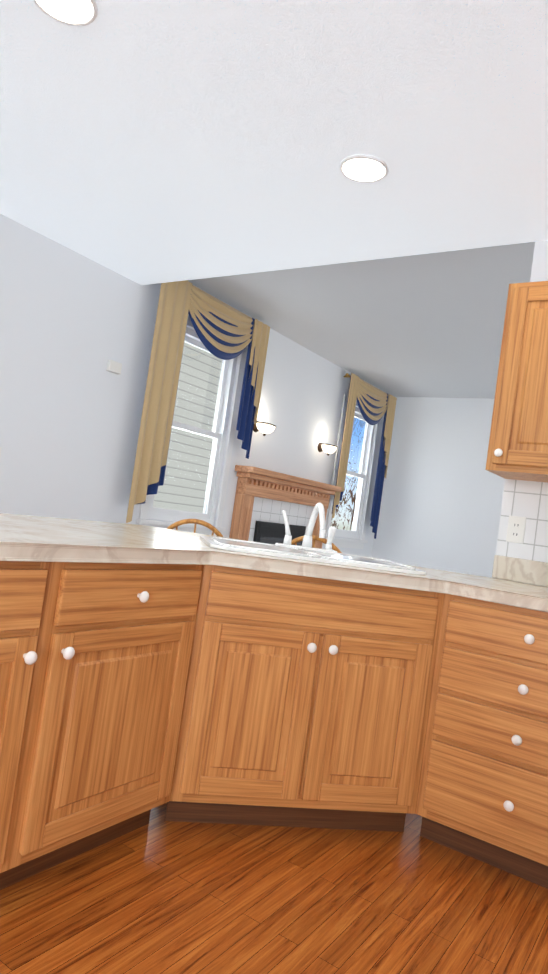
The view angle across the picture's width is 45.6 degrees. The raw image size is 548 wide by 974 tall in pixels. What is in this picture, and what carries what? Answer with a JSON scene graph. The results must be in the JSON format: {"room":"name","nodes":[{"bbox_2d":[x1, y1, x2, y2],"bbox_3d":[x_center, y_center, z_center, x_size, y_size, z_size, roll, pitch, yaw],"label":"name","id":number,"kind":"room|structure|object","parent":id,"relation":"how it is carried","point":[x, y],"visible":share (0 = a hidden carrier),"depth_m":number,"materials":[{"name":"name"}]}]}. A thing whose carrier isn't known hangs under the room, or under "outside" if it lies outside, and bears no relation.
{"room":"kitchen","nodes":[
{"label":"kitchen","id":0,"kind":"room"},
{"bbox_2d":[0,213,383,556],"bbox_3d":[-0.263,-0.064,5.504,0.120,2.600,5.450,7,-3,34],"label":"wall","id":1,"kind":"structure","parent":0,"point":[72,322],"depth_m":4.03,"materials":[{"name":"white paint"}]},
{"bbox_2d":[106,360,121,373],"bbox_3d":[-1.015,-0.762,4.145,0.029,0.070,0.100,7,-3,34],"label":"light switch","id":2,"kind":"object","parent":1,"relation":"attached to","point":[115,367],"visible":1,"depth_m":4.13,"materials":[{"name":"white plastic"}]},
{"bbox_2d":[136,317,246,535],"bbox_3d":[-0.608,-0.414,4.880,0.155,1.570,0.940,7,-3,34],"label":"window","id":3,"kind":"structure","parent":1,"relation":"in","point":[217,433],"depth_m":5.13,"materials":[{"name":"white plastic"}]},
{"bbox_2d":[126,280,269,522],"bbox_3d":[-0.535,-0.542,4.782,0.148,1.695,1.334,7,-3,34],"label":"window curtain","id":4,"kind":"object","parent":1,"relation":"attached to","point":[224,331],"visible":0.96,"depth_m":4.48,"materials":[{"name":"beige fabric"}]},
{"bbox_2d":[253,421,275,435],"bbox_3d":[-0.084,-0.488,5.435,0.171,0.127,0.222,7,-3,34],"label":"sconce","id":5,"kind":"object","parent":1,"relation":"attached to","point":[265,428],"visible":0.96,"depth_m":5.38,"materials":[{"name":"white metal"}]},
{"bbox_2d":[318,442,337,455],"bbox_3d":[0.521,-0.368,6.346,0.171,0.127,0.222,7,-3,34],"label":"sconce","id":6,"kind":"object","parent":1,"relation":"attached to","point":[328,449],"visible":1,"depth_m":6.29,"materials":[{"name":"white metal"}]},
{"bbox_2d":[323,394,380,548],"bbox_3d":[0.833,-0.130,7.049,0.155,1.570,0.940,7,-3,34],"label":"window","id":7,"kind":"structure","parent":1,"relation":"in","point":[363,467],"depth_m":7.29,"materials":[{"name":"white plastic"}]},
{"bbox_2d":[332,373,396,538],"bbox_3d":[0.962,-0.276,7.031,0.148,1.635,1.244,7,-3,34],"label":"window curtain","id":8,"kind":"object","parent":1,"relation":"attached to","point":[375,404],"visible":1,"depth_m":6.97,"materials":[{"name":"beige fabric"}]},
{"bbox_2d":[0,803,547,973],"bbox_3d":[0.083,1.083,-0.425,4.840,0.020,6.240,7,-3,34],"label":"floor","id":9,"kind":"structure","parent":0,"point":[158,894],"depth_m":1.78,"materials":[{"name":"brown wood"}]},
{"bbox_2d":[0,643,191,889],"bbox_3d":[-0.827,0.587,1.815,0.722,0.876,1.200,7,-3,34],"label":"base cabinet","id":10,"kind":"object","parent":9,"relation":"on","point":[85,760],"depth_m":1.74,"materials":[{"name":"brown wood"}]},
{"bbox_2d":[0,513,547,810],"bbox_3d":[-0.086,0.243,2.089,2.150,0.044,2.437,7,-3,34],"label":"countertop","id":11,"kind":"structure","parent":10,"relation":"on","point":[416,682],"depth_m":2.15,"materials":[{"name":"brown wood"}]},
{"bbox_2d":[199,503,426,574],"bbox_3d":[0.141,0.161,2.539,0.800,0.214,0.520,8,-2,-11],"label":"sink","id":12,"kind":"object","parent":11,"relation":"in","point":[305,552],"depth_m":2.48,"materials":[{"name":"white ceramic"}]},
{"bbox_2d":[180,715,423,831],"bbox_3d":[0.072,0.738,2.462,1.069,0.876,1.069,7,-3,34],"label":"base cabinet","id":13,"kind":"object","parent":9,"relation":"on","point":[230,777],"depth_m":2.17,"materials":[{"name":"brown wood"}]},
{"bbox_2d":[420,723,547,888],"bbox_3d":[0.931,0.854,2.359,0.661,0.876,0.738,7,-3,34],"label":"base cabinet","id":14,"kind":"object","parent":9,"relation":"on","point":[501,823],"depth_m":2.09,"materials":[{"name":"brown wood"}]},
{"bbox_2d":[0,0,547,284],"bbox_3d":[-1.353,-1.668,0.841,9.300,0.280,6.320,7,-3,34],"label":"ceiling","id":15,"kind":"structure","parent":0,"point":[144,142],"depth_m":2.34,"materials":[{"name":"white paint"}]},
{"bbox_2d":[33,0,97,25],"bbox_3d":[-0.595,-1.378,1.845,0.191,0.013,0.191,7,-3,34],"label":"recessed light","id":16,"kind":"object","parent":15,"relation":"in","point":[76,12],"visible":1,"depth_m":1.88,"materials":[{"name":"white"}]},
{"bbox_2d":[339,154,388,182],"bbox_3d":[0.345,-1.221,2.505,0.191,0.013,0.191,7,-3,34],"label":"recessed light","id":17,"kind":"object","parent":15,"relation":"in","point":[362,168],"visible":1,"depth_m":2.49,"materials":[{"name":"white"}]},
{"bbox_2d":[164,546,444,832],"bbox_3d":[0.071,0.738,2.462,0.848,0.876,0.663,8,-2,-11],"label":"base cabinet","id":18,"kind":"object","parent":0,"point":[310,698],"depth_m":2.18,"materials":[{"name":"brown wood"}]},
{"bbox_2d":[188,242,534,398],"bbox_3d":[2.553,-1.071,4.520,5.670,0.100,4.200,7,-3,34],"label":"ceiling","id":19,"kind":"structure","parent":0,"point":[427,325],"depth_m":4.75,"materials":[{"name":"white paint"}]},
{"bbox_2d":[372,397,504,577],"bbox_3d":[3.488,0.487,6.159,5.670,2.600,0.120,7,-3,34],"label":"wall","id":20,"kind":"structure","parent":0,"point":[441,498],"depth_m":7.24,"materials":[{"name":"white paint"}]},
{"bbox_2d":[495,240,547,585],"bbox_3d":[1.672,0.092,2.489,1.530,2.600,0.120,7,-3,34],"label":"wall","id":21,"kind":"structure","parent":0,"point":[539,271],"depth_m":2.89,"materials":[{"name":"white paint"}]},
{"bbox_2d":[485,281,547,481],"bbox_3d":[1.231,-0.401,2.572,0.613,0.760,0.329,7,-3,34],"label":"upper cabinet","id":22,"kind":"object","parent":21,"relation":"attached to","point":[518,445],"visible":1,"depth_m":2.54,"materials":[{"name":"brown wood"}]},
{"bbox_2d":[492,555,547,586],"bbox_3d":[1.215,0.374,2.667,0.628,0.100,0.020,7,-3,34],"label":"backsplash","id":23,"kind":"structure","parent":21,"relation":"attached to","point":[522,570],"depth_m":2.77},
{"bbox_2d":[496,479,547,562],"bbox_3d":[1.616,0.242,2.432,1.526,0.456,0.003,7,-3,34],"label":"tile backsplash","id":24,"kind":"structure","parent":21,"relation":"attached to","point":[528,500],"depth_m":2.80,"materials":[{"name":"white tile"}]},
{"bbox_2d":[506,516,525,543],"bbox_3d":[1.044,0.183,2.813,0.072,0.114,0.008,7,-3,34],"label":"outlet","id":25,"kind":"object","parent":24,"relation":"attached to","point":[516,529],"visible":1,"depth_m":2.81,"materials":[{"name":"white plastic"}]},
{"bbox_3d":[-0.906,1.087,2.767,10.200,0.056,10.600,7,-3,34],"label":"floor carpet","id":26,"kind":"object","parent":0,"visible":0},
{"bbox_2d":[167,519,222,536],"bbox_3d":[-0.460,0.653,3.473,0.482,0.980,0.483,8,-2,-1],"label":"chair","id":27,"kind":"object","parent":26,"relation":"on","point":[212,528],"visible":0.08,"depth_m":3.26,"materials":[{"name":"brown wood"}]},
{"bbox_2d":[229,465,341,548],"bbox_3d":[0.168,0.613,5.787,0.400,1.400,1.520,7,-3,34],"label":"fireplace","id":28,"kind":"object","parent":26,"relation":"on","point":[264,498],"visible":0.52,"depth_m":5.68,"materials":[{"name":"wood"}]},
{"bbox_2d":[291,535,341,552],"bbox_3d":[0.176,0.742,3.483,0.482,0.980,0.483,8,-2,10],"label":"chair","id":29,"kind":"object","parent":26,"relation":"on","point":[314,538],"visible":0.02,"depth_m":3.27,"materials":[{"name":"brown wood"}]},
{"label":"outside","id":30,"kind":"structure","parent":0,"visible":0},
{"bbox_2d":[331,417,365,530],"bbox_3d":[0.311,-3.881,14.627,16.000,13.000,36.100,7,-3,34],"label":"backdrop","id":31,"kind":"structure","parent":30,"point":[341,513],"depth_m":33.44,"materials":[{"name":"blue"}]},
{"bbox_3d":[0.428,2.019,18.545,12.920,0.250,28.000,7,-3,34],"label":"ground","id":32,"kind":"structure","parent":30,"visible":0},
{"bbox_2d":[153,342,222,512],"bbox_3d":[-1.371,-1.560,14.776,2.500,6.050,7.000,7,-3,34],"label":"neighbouring house","id":33,"kind":"structure","parent":32,"relation":"on","point":[197,396],"depth_m":12.34,"materials":[{"name":"white"}]}
]}

